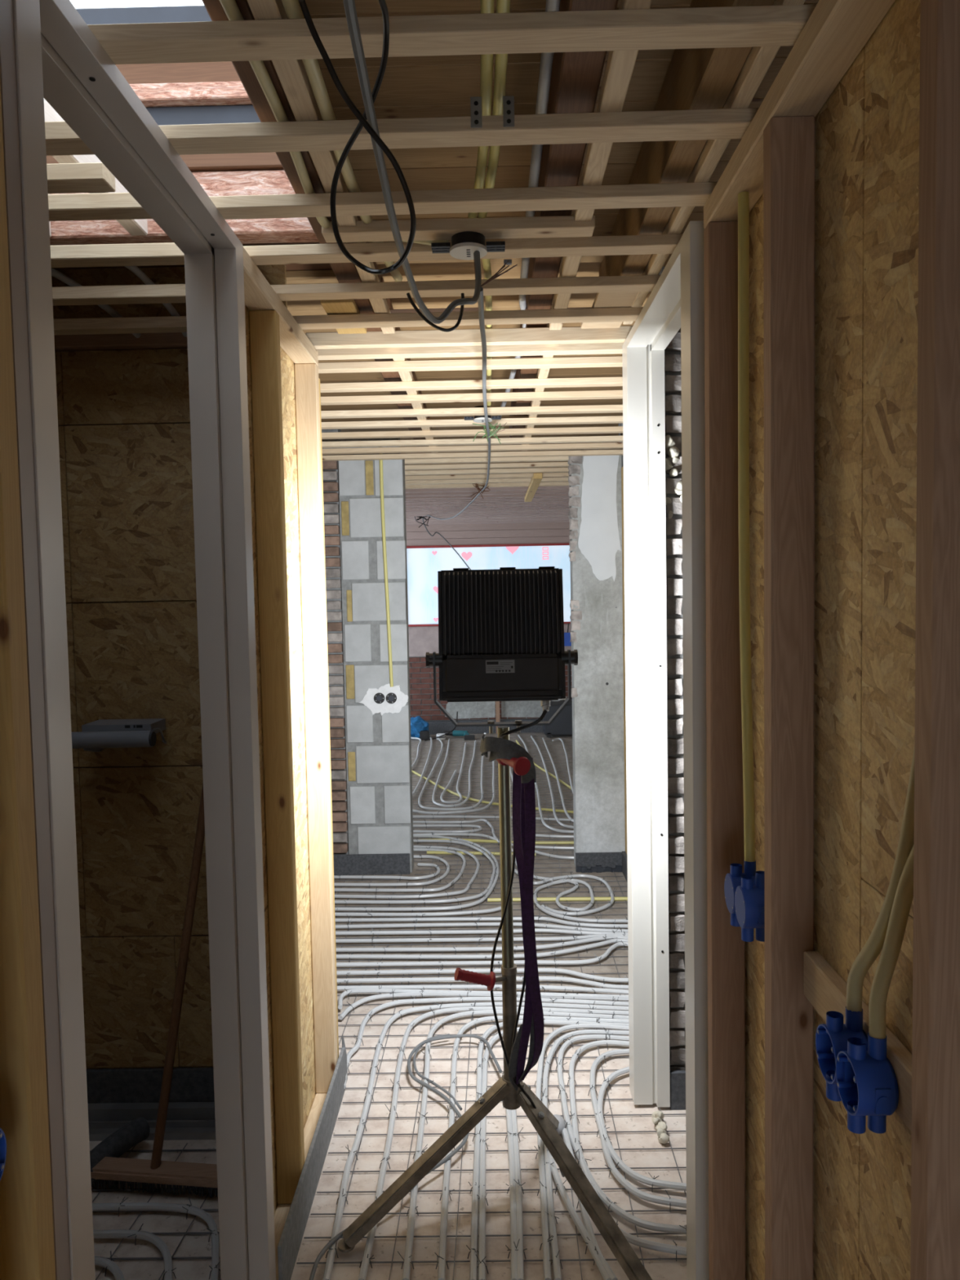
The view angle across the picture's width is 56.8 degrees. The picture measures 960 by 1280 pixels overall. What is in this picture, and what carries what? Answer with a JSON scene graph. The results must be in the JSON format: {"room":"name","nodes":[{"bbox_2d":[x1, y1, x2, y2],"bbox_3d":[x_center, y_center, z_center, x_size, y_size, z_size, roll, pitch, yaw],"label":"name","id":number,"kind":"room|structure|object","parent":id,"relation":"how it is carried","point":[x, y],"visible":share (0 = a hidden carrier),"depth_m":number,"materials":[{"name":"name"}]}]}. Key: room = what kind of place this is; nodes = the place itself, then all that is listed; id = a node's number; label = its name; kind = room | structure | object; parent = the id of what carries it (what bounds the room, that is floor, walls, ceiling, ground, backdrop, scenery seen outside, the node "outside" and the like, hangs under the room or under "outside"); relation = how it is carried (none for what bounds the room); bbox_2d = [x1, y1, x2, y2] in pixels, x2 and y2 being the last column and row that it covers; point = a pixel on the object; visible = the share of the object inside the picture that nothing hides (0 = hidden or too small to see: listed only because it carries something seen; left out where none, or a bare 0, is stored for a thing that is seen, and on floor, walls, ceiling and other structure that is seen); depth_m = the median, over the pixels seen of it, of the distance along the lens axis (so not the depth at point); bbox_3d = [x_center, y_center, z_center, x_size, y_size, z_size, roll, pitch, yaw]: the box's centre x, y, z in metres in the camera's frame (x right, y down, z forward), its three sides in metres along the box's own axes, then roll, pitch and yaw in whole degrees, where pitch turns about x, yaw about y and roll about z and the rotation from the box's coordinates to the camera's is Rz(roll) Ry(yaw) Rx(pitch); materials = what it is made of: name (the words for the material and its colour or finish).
{"room":"construction site","nodes":[
{"label":"construction site","id":0,"kind":"room"},
{"bbox_2d":[0,82,338,1279],"bbox_3d":[-0.532,0.412,0.521,0.079,2.340,4.585,-1,3,1],"label":"wall","id":1,"kind":"structure","parent":0,"point":[284,393],"depth_m":2.20,"materials":[{"name":"yellow wood"}]},
{"bbox_2d":[0,0,275,1279],"bbox_3d":[-0.534,0.355,1.464,0.102,2.329,0.942,-1,3,1],"label":"door frame","id":2,"kind":"structure","parent":1,"relation":"in","point":[48,51],"depth_m":1.45,"materials":[{"name":"white wood"}]},
{"bbox_2d":[277,1047,346,1279],"bbox_3d":[-0.446,1.411,2.444,0.010,0.135,0.880,-1,3,1],"label":"baseboard","id":3,"kind":"structure","parent":1,"relation":"attached to","point":[290,1242],"depth_m":2.32,"materials":[{"name":"grey plastic"}]},
{"bbox_2d":[51,264,685,1071],"bbox_3d":[0.029,0.002,2.734,5.000,2.900,0.220,-1,3,1],"label":"wall","id":4,"kind":"structure","parent":0,"point":[123,411],"depth_m":2.67,"materials":[{"name":"brown wood"}]},
{"bbox_2d":[71,728,166,751],"bbox_3d":[-1.192,0.294,2.593,0.551,0.075,0.170,-1,3,1],"label":"tube","id":5,"kind":"object","parent":4,"relation":"attached to","point":[93,741],"visible":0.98,"depth_m":2.51,"materials":[{"name":"plastic"}]},
{"bbox_2d":[81,718,165,733],"bbox_3d":[-1.048,0.258,2.615,0.200,0.033,0.116,-1,3,1],"label":"box","id":6,"kind":"object","parent":5,"relation":"on","point":[102,725],"visible":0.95,"depth_m":2.56,"materials":[{"name":"grey plastic"}]},
{"bbox_2d":[86,1067,214,1103],"bbox_3d":[-1.496,1.385,2.736,1.900,0.115,0.014,-1,3,1],"label":"baseboard","id":7,"kind":"structure","parent":4,"relation":"attached to","point":[188,1084],"depth_m":2.72,"materials":[{"name":"plastic"}]},
{"bbox_2d":[622,220,709,1279],"bbox_3d":[0.504,0.290,2.309,0.108,2.329,0.910,-1,3,1],"label":"door frame","id":8,"kind":"structure","parent":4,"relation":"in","point":[676,301],"depth_m":2.62,"materials":[{"name":"white wood"}]},
{"bbox_2d":[669,1070,685,1110],"bbox_3d":[1.519,1.369,2.720,1.870,0.118,0.014,-1,3,1],"label":"baseboard","id":9,"kind":"structure","parent":4,"relation":"attached to","point":[677,1077],"depth_m":2.72,"materials":[{"name":"plastic"}]},
{"bbox_2d":[88,732,686,1279],"bbox_3d":[0.071,1.433,4.233,5.200,0.120,12.100,-1,3,1],"label":"floor","id":10,"kind":"structure","parent":0,"point":[424,1249],"depth_m":2.64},
{"bbox_2d":[94,1255,124,1279],"bbox_3d":[-0.879,1.485,2.090,0.168,0.018,0.046,1,4,32],"label":"pipe","id":11,"kind":"object","parent":10,"relation":"on","point":[104,1262],"visible":0.72,"depth_m":2.10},
{"bbox_2d":[89,1116,150,1184],"bbox_3d":[-1.033,1.432,2.493,0.075,0.074,0.225,0,3,22],"label":"pipe","id":12,"kind":"object","parent":10,"relation":"on","point":[136,1131],"visible":0.77,"depth_m":2.50,"materials":[{"name":"plastic"}]},
{"bbox_2d":[93,1229,173,1279],"bbox_3d":[-0.833,1.481,2.159,0.345,0.018,0.099,1,4,32],"label":"pipe","id":13,"kind":"object","parent":10,"relation":"on","point":[153,1238],"visible":0.82,"depth_m":2.19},
{"bbox_2d":[87,1102,215,1141],"bbox_3d":[-1.405,1.457,2.677,1.680,0.055,0.102,-1,3,1],"label":"baseboard","id":14,"kind":"structure","parent":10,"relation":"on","point":[184,1120],"depth_m":2.69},
{"bbox_2d":[90,782,217,1197],"bbox_3d":[-0.888,0.850,2.502,0.542,1.241,0.408,-1,3,1],"label":"push broom","id":15,"kind":"object","parent":10,"relation":"on","point":[202,1176],"visible":0.73,"depth_m":2.40,"materials":[{"name":"brown wood"}]},
{"bbox_2d":[92,1202,219,1279],"bbox_3d":[-0.784,1.476,2.235,0.527,0.018,0.164,1,4,33],"label":"pipe","id":16,"kind":"object","parent":10,"relation":"on","point":[197,1211],"visible":0.86,"depth_m":2.29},
{"bbox_2d":[333,862,439,879],"bbox_3d":[-0.568,1.320,5.057,0.683,0.018,0.268,-1,3,1],"label":"pipe","id":17,"kind":"object","parent":10,"relation":"on","point":[419,864],"visible":0.96,"depth_m":4.96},
{"bbox_2d":[89,732,686,1279],"bbox_3d":[0.084,1.289,5.661,4.800,0.006,8.768,-1,3,1],"label":"pipes","id":18,"kind":"object","parent":10,"relation":"on","point":[632,1211],"visible":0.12,"depth_m":2.96,"materials":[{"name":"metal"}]},
{"bbox_2d":[333,854,449,886],"bbox_3d":[-0.528,1.317,5.086,0.711,0.018,0.539,-1,3,1],"label":"pipe","id":19,"kind":"object","parent":10,"relation":"on","point":[442,860],"visible":0.82,"depth_m":4.83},
{"bbox_2d":[104,787,686,1279],"bbox_3d":[-0.086,1.333,4.567,1.658,0.042,5.010,-1,3,1],"label":"wires","id":20,"kind":"object","parent":10,"relation":"on","point":[478,919],"visible":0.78,"depth_m":2.86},
{"bbox_2d":[333,848,466,892],"bbox_3d":[-0.475,1.314,5.108,0.784,0.018,0.784,-1,3,1],"label":"pipe","id":21,"kind":"object","parent":10,"relation":"on","point":[460,855],"visible":0.85,"depth_m":4.74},
{"bbox_2d":[309,1034,502,1279],"bbox_3d":[-0.146,1.431,2.567,0.326,0.010,1.170,-1,3,9],"label":"cable","id":22,"kind":"object","parent":10,"relation":"on","point":[462,1144],"visible":0.82,"depth_m":2.76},
{"bbox_2d":[334,845,479,898],"bbox_3d":[-0.391,1.315,5.056,0.770,0.018,0.958,-1,3,10],"label":"pipe","id":23,"kind":"object","parent":10,"relation":"on","point":[406,896],"visible":0.83,"depth_m":4.64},
{"bbox_2d":[334,839,495,903],"bbox_3d":[-0.369,1.311,5.118,0.921,0.018,1.168,-1,3,1],"label":"pipe","id":24,"kind":"object","parent":10,"relation":"on","point":[429,901],"visible":0.85,"depth_m":4.56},
{"bbox_2d":[334,834,499,911],"bbox_3d":[-0.350,1.310,5.119,0.920,0.018,1.381,-1,3,1],"label":"pipe","id":25,"kind":"object","parent":10,"relation":"on","point":[447,908],"visible":0.87,"depth_m":4.46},
{"bbox_2d":[334,906,501,915],"bbox_3d":[-0.328,1.348,4.387,0.947,0.018,0.088,-1,3,-4],"label":"pipe","id":26,"kind":"object","parent":10,"relation":"on","point":[482,911],"visible":0.84,"depth_m":4.37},
{"bbox_2d":[410,715,429,737],"bbox_3d":[-0.706,0.960,9.798,0.303,0.249,0.260,-1,3,1],"label":"tool bag","id":27,"kind":"object","parent":10,"relation":"on","point":[418,723],"visible":0.55,"depth_m":9.71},
{"bbox_2d":[413,1033,462,1110],"bbox_3d":[-0.149,1.418,2.922,0.137,0.008,0.465,-1,3,-7],"label":"cable","id":28,"kind":"object","parent":10,"relation":"on","point":[419,1074],"visible":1,"depth_m":2.87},
{"bbox_2d":[413,824,482,832],"bbox_3d":[-0.314,1.266,5.953,0.656,0.018,0.173,-1,3,4],"label":"pipe","id":29,"kind":"object","parent":10,"relation":"on","point":[480,828],"visible":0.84,"depth_m":5.92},
{"bbox_2d":[417,737,484,810],"bbox_3d":[-0.210,1.149,8.075,0.554,0.019,3.226,-1,3,1],"label":"pipe","id":30,"kind":"object","parent":10,"relation":"on","point":[478,803],"visible":0.91,"depth_m":6.95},
{"bbox_2d":[412,760,495,814],"bbox_3d":[0.055,1.155,7.846,0.655,0.019,3.084,0,3,14],"label":"pipe","id":31,"kind":"object","parent":10,"relation":"on","point":[493,762],"visible":0.73,"depth_m":6.42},
{"bbox_2d":[431,738,476,807],"bbox_3d":[-0.207,1.150,8.071,0.312,0.019,3.008,-1,3,1],"label":"pipe","id":32,"kind":"object","parent":10,"relation":"on","point":[475,741],"visible":1,"depth_m":7.37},
{"bbox_2d":[322,1001,628,1279],"bbox_3d":[-0.180,1.428,2.899,0.726,0.018,1.614,1,4,35],"label":"pipe","id":33,"kind":"object","parent":10,"relation":"on","point":[331,1255],"visible":0.97,"depth_m":2.87,"materials":[{"name":"plastic"}]},
{"bbox_2d":[335,933,627,942],"bbox_3d":[-0.016,1.362,4.049,1.451,0.018,0.050,-1,3,1],"label":"pipe","id":34,"kind":"object","parent":10,"relation":"on","point":[579,937],"visible":0.78,"depth_m":4.04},
{"bbox_2d":[335,916,627,928],"bbox_3d":[-0.025,1.352,4.280,1.528,0.018,0.098,-1,3,6],"label":"pipe","id":35,"kind":"object","parent":10,"relation":"on","point":[485,918],"visible":0.81,"depth_m":4.29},
{"bbox_2d":[335,922,627,932],"bbox_3d":[-0.024,1.355,4.199,1.498,0.018,0.086,-1,3,5],"label":"pipe","id":36,"kind":"object","parent":10,"relation":"on","point":[449,924],"visible":0.79,"depth_m":4.22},
{"bbox_2d":[335,928,627,934],"bbox_3d":[-0.021,1.359,4.129,1.474,0.018,0.064,-1,3,3],"label":"pipe","id":37,"kind":"object","parent":10,"relation":"on","point":[536,930],"visible":0.68,"depth_m":4.13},
{"bbox_2d":[336,942,627,966],"bbox_3d":[0.009,1.374,3.795,1.395,0.018,0.177,-1,3,-7],"label":"pipe","id":38,"kind":"object","parent":10,"relation":"on","point":[614,946],"visible":0.91,"depth_m":3.77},
{"bbox_2d":[336,938,627,959],"bbox_3d":[-0.001,1.370,3.883,1.412,0.018,0.129,-1,3,-5],"label":"pipe","id":39,"kind":"object","parent":10,"relation":"on","point":[613,940],"visible":0.82,"depth_m":3.86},
{"bbox_2d":[336,935,627,951],"bbox_3d":[-0.007,1.367,3.957,1.429,0.018,0.094,-1,3,-4],"label":"pipe","id":40,"kind":"object","parent":10,"relation":"on","point":[608,937],"visible":0.83,"depth_m":3.93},
{"bbox_2d":[336,968,628,982],"bbox_3d":[-0.021,1.380,3.680,1.310,0.018,0.098,-1,3,5],"label":"pipe","id":41,"kind":"object","parent":10,"relation":"on","point":[495,970],"visible":0.82,"depth_m":3.69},
{"bbox_2d":[337,984,628,994],"bbox_3d":[-0.019,1.387,3.531,1.263,0.018,0.054,-1,3,4],"label":"pipe","id":42,"kind":"object","parent":10,"relation":"on","point":[445,986],"visible":0.72,"depth_m":3.54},
{"bbox_2d":[337,976,628,989],"bbox_3d":[-0.020,1.383,3.603,1.285,0.018,0.084,-1,3,5],"label":"pipe","id":43,"kind":"object","parent":10,"relation":"on","point":[540,978],"visible":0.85,"depth_m":3.61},
{"bbox_2d":[337,988,628,1009],"bbox_3d":[0.025,1.389,3.456,1.155,0.018,0.146,-1,3,1],"label":"pipe","id":44,"kind":"object","parent":10,"relation":"on","point":[344,993],"visible":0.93,"depth_m":3.48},
{"bbox_2d":[338,991,628,1020],"bbox_3d":[0.023,1.396,3.451,1.125,0.018,0.172,-1,3,-5],"label":"pipe","id":45,"kind":"object","parent":10,"relation":"on","point":[362,1001],"visible":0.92,"depth_m":3.48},
{"bbox_2d":[343,996,628,1088],"bbox_3d":[-0.038,1.403,3.321,1.166,0.018,0.476,-3,3,-27],"label":"pipe","id":46,"kind":"object","parent":10,"relation":"on","point":[355,1048],"visible":0.84,"depth_m":3.41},
{"bbox_2d":[358,1006,628,1279],"bbox_3d":[-0.125,1.429,2.855,0.670,0.018,1.535,1,4,33],"label":"pipe","id":47,"kind":"object","parent":10,"relation":"on","point":[365,1263],"visible":0.86,"depth_m":2.85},
{"bbox_2d":[413,832,573,859],"bbox_3d":[0.059,1.277,5.608,1.384,0.018,0.260,0,3,27],"label":"pipe","id":48,"kind":"object","parent":10,"relation":"on","point":[441,833],"visible":0.6,"depth_m":5.76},
{"bbox_2d":[413,815,573,821],"bbox_3d":[0.045,1.246,6.218,1.429,0.018,0.063,-1,3,9],"label":"pipe","id":49,"kind":"object","parent":10,"relation":"on","point":[414,816],"visible":0.58,"depth_m":6.25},
{"bbox_2d":[337,726,652,1279],"bbox_3d":[0.019,0.848,2.273,0.750,1.248,0.690,-1,3,1],"label":"tripod stand","id":50,"kind":"object","parent":10,"relation":"on","point":[548,1126],"visible":0.85,"depth_m":2.23,"materials":[{"name":"metal"}]},
{"bbox_2d":[425,566,577,738],"bbox_3d":[0.055,0.041,2.259,0.384,0.451,0.138,-1,3,1],"label":"floodlight","id":51,"kind":"object","parent":50,"relation":"on","point":[501,630],"visible":0.97,"depth_m":2.24,"materials":[{"name":"black metal"}]},
{"bbox_2d":[486,661,513,671],"bbox_3d":[0.049,0.066,2.198,0.065,0.026,0.005,-1,3,1],"label":"label","id":52,"kind":"object","parent":51,"relation":"on","point":[491,666],"depth_m":2.20,"materials":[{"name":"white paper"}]},
{"bbox_2d":[442,568,559,656],"bbox_3d":[0.053,-0.070,2.260,0.296,0.217,0.057,-1,3,1],"label":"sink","id":53,"kind":"object","parent":51,"relation":"in","point":[523,598],"depth_m":2.24,"materials":[{"name":"black metal"}]},
{"bbox_2d":[499,710,546,738],"bbox_3d":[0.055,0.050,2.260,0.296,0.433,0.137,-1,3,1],"label":"cable","id":54,"kind":"object","parent":51,"relation":"attached to","point":[525,725],"depth_m":2.24,"materials":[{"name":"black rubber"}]},
{"bbox_2d":[489,844,519,1087],"bbox_3d":[0.061,0.810,2.254,0.073,0.662,0.022,-1,3,1],"label":"power cable","id":55,"kind":"object","parent":50,"relation":"hanging from","point":[513,851],"visible":0.83,"depth_m":2.26,"materials":[{"name":"black rubber"}]},
{"bbox_2d":[480,733,543,1090],"bbox_3d":[0.070,0.693,2.241,0.170,0.910,0.080,1,4,30],"label":"sling","id":56,"kind":"object","parent":50,"relation":"hanging from","point":[523,786],"visible":0.93,"depth_m":2.21,"materials":[{"name":"fabric"}]},
{"bbox_2d":[511,965,564,1177],"bbox_3d":[0.172,1.105,2.280,0.170,0.658,0.090,-3,4,-34],"label":"power cable","id":57,"kind":"object","parent":50,"relation":"attached to","point":[524,1092],"visible":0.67,"depth_m":2.26,"materials":[{"name":"black rubber"}]},
{"bbox_2d":[478,1026,519,1279],"bbox_3d":[0.028,1.439,2.634,0.148,0.018,1.200,-1,3,9],"label":"pipe","id":58,"kind":"object","parent":10,"relation":"on","point":[482,1220],"visible":0.66,"depth_m":2.37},
{"bbox_2d":[505,1108,517,1279],"bbox_3d":[0.088,1.440,2.583,0.050,0.018,1.104,-1,3,3],"label":"pipe","id":59,"kind":"object","parent":10,"relation":"on","point":[508,1117],"visible":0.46,"depth_m":2.30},
{"bbox_2d":[402,1009,628,1279],"bbox_3d":[-0.064,1.429,2.808,0.618,0.018,1.448,1,4,31],"label":"pipe","id":60,"kind":"object","parent":10,"relation":"on","point":[411,1217],"visible":0.91,"depth_m":2.77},
{"bbox_2d":[511,1109,524,1279],"bbox_3d":[0.106,1.438,2.592,0.062,0.018,1.126,-1,3,4],"label":"pipe","id":61,"kind":"object","parent":10,"relation":"on","point":[520,1262],"visible":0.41,"depth_m":2.29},
{"bbox_2d":[437,1015,628,1279],"bbox_3d":[0.001,1.430,2.764,0.542,0.018,1.381,1,3,28],"label":"pipe","id":62,"kind":"object","parent":10,"relation":"on","point":[444,1211],"visible":0.87,"depth_m":2.67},
{"bbox_2d":[469,1019,628,1279],"bbox_3d":[0.061,1.434,2.726,0.473,0.018,1.326,0,3,25],"label":"pipe","id":63,"kind":"object","parent":10,"relation":"on","point":[474,1217],"visible":0.73,"depth_m":2.48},
{"bbox_2d":[542,697,572,737],"bbox_3d":[0.911,0.856,9.802,0.440,0.397,0.320,-1,3,1],"label":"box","id":64,"kind":"object","parent":10,"relation":"on","point":[562,723],"visible":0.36,"depth_m":9.65,"materials":[{"name":"plastic"}]},
{"bbox_2d":[487,897,627,902],"bbox_3d":[0.420,1.336,4.572,0.761,0.019,0.021,-1,3,2],"label":"conduit","id":65,"kind":"object","parent":10,"relation":"on","point":[541,899],"visible":0.72,"depth_m":4.57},
{"bbox_2d":[514,869,614,915],"bbox_3d":[0.476,1.319,4.718,0.443,0.018,0.757,-2,3,-11],"label":"pipe","id":66,"kind":"object","parent":10,"relation":"on","point":[612,898],"visible":0.89,"depth_m":4.59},
{"bbox_2d":[553,879,594,911],"bbox_3d":[0.489,1.323,4.615,0.206,0.018,0.467,-1,3,1],"label":"pipe","id":67,"kind":"object","parent":10,"relation":"on","point":[561,881],"visible":0.98,"depth_m":4.62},
{"bbox_2d":[542,1142,611,1279],"bbox_3d":[0.229,1.450,2.317,0.034,0.018,0.597,-2,3,-11],"label":"pipe","id":68,"kind":"object","parent":10,"relation":"on","point":[576,1220],"visible":0.88,"depth_m":2.22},
{"bbox_2d":[533,881,627,922],"bbox_3d":[0.448,1.334,4.443,0.289,0.018,0.683,-3,4,-32],"label":"pipe","id":69,"kind":"object","parent":10,"relation":"on","point":[535,897],"visible":0.97,"depth_m":4.29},
{"bbox_2d":[535,1023,628,1279],"bbox_3d":[0.223,1.432,2.656,0.284,0.018,1.238,0,3,18],"label":"pipe","id":70,"kind":"object","parent":10,"relation":"on","point":[544,1220],"visible":0.78,"depth_m":2.47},
{"bbox_2d":[542,1029,629,1279],"bbox_3d":[0.244,1.433,2.632,0.257,0.018,1.198,0,3,18],"label":"pipe","id":71,"kind":"object","parent":10,"relation":"on","point":[552,1224],"visible":0.83,"depth_m":2.43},
{"bbox_2d":[561,1128,617,1279],"bbox_3d":[0.267,1.450,2.308,0.038,0.018,0.574,-1,3,-6],"label":"pipe","id":72,"kind":"object","parent":10,"relation":"on","point":[587,1222],"visible":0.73,"depth_m":2.19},
{"bbox_2d":[557,1034,686,1234],"bbox_3d":[0.392,1.431,2.663,0.284,0.018,0.975,-1,3,1],"label":"pipe","id":73,"kind":"object","parent":10,"relation":"on","point":[673,1228],"visible":0.97,"depth_m":2.51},
{"bbox_2d":[568,1040,686,1256],"bbox_3d":[0.398,1.434,2.606,0.258,0.018,1.007,-1,3,1],"label":"pipe","id":74,"kind":"object","parent":10,"relation":"on","point":[668,1248],"visible":0.79,"depth_m":2.55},
{"bbox_2d":[589,1048,686,1208],"bbox_3d":[0.450,1.429,2.656,0.212,0.018,0.785,-1,3,1],"label":"pipe","id":75,"kind":"object","parent":10,"relation":"on","point":[642,1195],"visible":0.96,"depth_m":2.46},
{"bbox_2d":[597,1066,686,1191],"bbox_3d":[0.443,1.431,2.623,0.191,0.018,0.611,-1,3,-6],"label":"pipe","id":76,"kind":"object","parent":10,"relation":"on","point":[656,1183],"visible":0.94,"depth_m":2.45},
{"bbox_2d":[652,1110,670,1144],"bbox_3d":[0.530,1.433,2.614,0.040,0.046,0.151,-1,3,1],"label":"scrap","id":77,"kind":"object","parent":10,"relation":"on","point":[660,1126],"visible":1,"depth_m":2.59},
{"bbox_2d":[44,0,818,524],"bbox_3d":[0.021,-1.253,4.077,5.000,0.634,11.877,-1,3,1],"label":"ceiling","id":78,"kind":"structure","parent":0,"point":[651,102],"depth_m":1.92,"materials":[{"name":"brown wood"}]},
{"bbox_2d":[51,267,141,337],"bbox_3d":[-1.082,-0.918,2.348,0.051,0.118,0.475,1,3,27],"label":"conduit","id":79,"kind":"object","parent":78,"relation":"attached to","point":[55,273],"visible":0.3,"depth_m":2.33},
{"bbox_2d":[124,266,186,337],"bbox_3d":[-0.891,-0.926,2.349,0.051,0.128,0.440,0,3,15],"label":"conduit","id":80,"kind":"object","parent":78,"relation":"attached to","point":[147,281],"visible":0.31,"depth_m":2.33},
{"bbox_2d":[219,0,448,245],"bbox_3d":[-0.315,-0.834,1.416,0.241,0.042,1.093,0,3,14],"label":"conduit","id":81,"kind":"object","parent":78,"relation":"attached to","point":[231,9],"visible":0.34,"depth_m":1.38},
{"bbox_2d":[281,0,402,281],"bbox_3d":[-0.241,-0.803,0.360,0.053,0.047,3.801,-1,3,1],"label":"conduit","id":82,"kind":"object","parent":78,"relation":"attached to","point":[292,8],"visible":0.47,"depth_m":1.38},
{"bbox_2d":[298,0,416,275],"bbox_3d":[-0.151,-0.637,1.155,0.122,0.222,0.336,-1,3,1],"label":"hanging cable","id":83,"kind":"object","parent":78,"relation":"hanging from","point":[362,122],"visible":1,"depth_m":1.15,"materials":[{"name":"black rubber"}]},
{"bbox_2d":[342,0,481,324],"bbox_3d":[-0.113,-0.707,1.233,0.097,0.247,1.339,-1,3,6],"label":"hanging cable","id":84,"kind":"object","parent":78,"relation":"hanging from","point":[349,5],"visible":0.95,"depth_m":1.26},
{"bbox_2d":[406,292,464,332],"bbox_3d":[-0.103,-0.762,2.063,0.135,0.091,0.008,-1,3,1],"label":"cable","id":85,"kind":"object","parent":78,"relation":"hanging from","point":[446,330],"visible":0.92,"depth_m":2.06,"materials":[{"name":"black rubber"}]},
{"bbox_2d":[422,287,490,569],"bbox_3d":[-0.167,-0.436,5.692,0.851,1.268,7.614,-1,3,1],"label":"cable","id":86,"kind":"object","parent":78,"relation":"hanging from","point":[481,305],"visible":0.89,"depth_m":2.73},
{"bbox_2d":[431,231,517,287],"bbox_3d":[-0.011,-0.820,1.894,0.182,0.126,0.080,-1,3,1],"label":"ceiling box","id":87,"kind":"object","parent":78,"relation":"attached to","point":[464,244],"visible":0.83,"depth_m":1.88,"materials":[{"name":"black plastic"}]},
{"bbox_2d":[470,96,482,128],"bbox_3d":[-0.006,-0.846,1.421,0.018,0.048,0.003,-1,3,1],"label":"bracket","id":88,"kind":"object","parent":78,"relation":"attached to","point":[475,101],"visible":1,"depth_m":1.42,"materials":[{"name":"black metal"}]},
{"bbox_2d":[467,0,493,218],"bbox_3d":[-0.016,-0.805,0.158,0.052,0.039,3.402,-1,3,1],"label":"conduit","id":89,"kind":"object","parent":78,"relation":"attached to","point":[486,6],"visible":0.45,"depth_m":1.43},
{"bbox_2d":[481,258,492,407],"bbox_3d":[0.026,-0.937,2.877,0.034,0.058,1.954,-1,3,1],"label":"conduit","id":90,"kind":"object","parent":78,"relation":"attached to","point":[486,262],"visible":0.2,"depth_m":2.42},
{"bbox_2d":[477,0,510,217],"bbox_3d":[0.005,-0.805,0.158,0.054,0.039,3.402,-1,3,1],"label":"conduit","id":91,"kind":"object","parent":78,"relation":"attached to","point":[502,6],"visible":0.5,"depth_m":1.43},
{"bbox_2d":[502,95,514,127],"bbox_3d":[0.046,-0.847,1.421,0.018,0.048,0.003,-1,3,1],"label":"bracket","id":92,"kind":"object","parent":78,"relation":"attached to","point":[508,100],"visible":1,"depth_m":1.42,"materials":[{"name":"black metal"}]},
{"bbox_2d":[497,0,560,416],"bbox_3d":[0.112,-0.905,1.403,0.078,0.031,5.901,-1,3,0],"label":"conduit","id":93,"kind":"object","parent":78,"relation":"attached to","point":[547,58],"visible":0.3,"depth_m":1.53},
{"bbox_2d":[321,422,625,872],"bbox_3d":[0.053,-0.121,5.043,4.998,2.903,0.174,-1,3,1],"label":"wall","id":94,"kind":"structure","parent":0,"point":[371,742],"depth_m":5.02,"materials":[{"name":"grey brick"}]},
{"bbox_2d":[333,853,409,875],"bbox_3d":[-1.361,1.295,5.075,1.922,0.118,0.013,-1,3,1],"label":"baseboard","id":95,"kind":"structure","parent":94,"relation":"attached to","point":[356,864],"depth_m":5.06,"materials":[{"name":"concrete"}]},
{"bbox_2d":[379,453,393,686],"bbox_3d":[-0.526,-0.402,4.976,0.048,1.334,0.021,-1,3,1],"label":"conduit","id":96,"kind":"object","parent":94,"relation":"attached to","point":[381,482],"visible":0.93,"depth_m":4.97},
{"bbox_2d":[575,852,622,871],"bbox_3d":[0.682,1.265,5.057,0.274,0.105,0.020,-1,3,1],"label":"baseboard","id":97,"kind":"structure","parent":94,"relation":"attached to","point":[588,860],"depth_m":5.05,"materials":[{"name":"concrete"}]},
{"bbox_2d":[405,522,571,734],"bbox_3d":[0.181,-0.197,10.088,5.173,2.500,0.230,-1,3,1],"label":"wall","id":98,"kind":"structure","parent":0,"point":[422,639],"depth_m":10.03,"materials":[{"name":"red brick"}]},
{"bbox_2d":[406,542,570,626],"bbox_3d":[0.751,-0.631,9.976,3.290,0.902,0.075,-1,3,1],"label":"window","id":99,"kind":"structure","parent":98,"relation":"in","point":[424,562],"depth_m":9.97,"materials":[{"name":"glass"}]},
{"bbox_2d":[621,466,626,853],"bbox_3d":[0.851,0.203,3.924,0.110,2.340,2.150,-1,3,1],"label":"wall","id":100,"kind":"structure","parent":0,"point":[622,468],"depth_m":4.96,"materials":[{"name":"yellow wood"}]},
{"bbox_2d":[703,0,959,1279],"bbox_3d":[0.479,0.371,0.015,0.084,2.440,3.600,-1,3,1],"label":"wall","id":101,"kind":"structure","parent":0,"point":[848,164],"depth_m":1.26,"materials":[{"name":"brown wood"}]},
{"bbox_2d":[724,859,764,942],"bbox_3d":[0.477,0.461,1.577,0.050,0.118,0.143,-1,3,1],"label":"box","id":102,"kind":"object","parent":101,"relation":"attached to","point":[744,897],"visible":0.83,"depth_m":1.54,"materials":[{"name":"blue plastic"}]},
{"bbox_2d":[737,191,755,862],"bbox_3d":[0.477,-0.178,1.589,0.022,1.218,0.041,-1,3,1],"label":"conduit","id":103,"kind":"object","parent":101,"relation":"attached to","point":[743,197],"visible":0.99,"depth_m":1.59,"materials":[{"name":"plastic"}]},
{"bbox_2d":[815,1005,898,1133],"bbox_3d":[0.474,0.540,1.121,0.050,0.118,0.142,-1,3,1],"label":"box","id":104,"kind":"object","parent":101,"relation":"attached to","point":[856,1069],"visible":1,"depth_m":1.08,"materials":[{"name":"blue plastic"}]},
{"bbox_2d":[846,749,914,1012],"bbox_3d":[0.477,-0.119,1.020,0.022,1.270,0.222,-1,3,-1],"label":"conduit","id":105,"kind":"object","parent":101,"relation":"attached to","point":[873,946],"visible":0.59,"depth_m":1.05,"materials":[{"name":"plastic"}]},
{"bbox_2d":[868,845,913,1039],"bbox_3d":[0.485,-0.117,0.981,0.026,1.270,0.163,-2,3,-8],"label":"conduit","id":106,"kind":"object","parent":101,"relation":"attached to","point":[904,895],"visible":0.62,"depth_m":1.05,"materials":[{"name":"plastic"}]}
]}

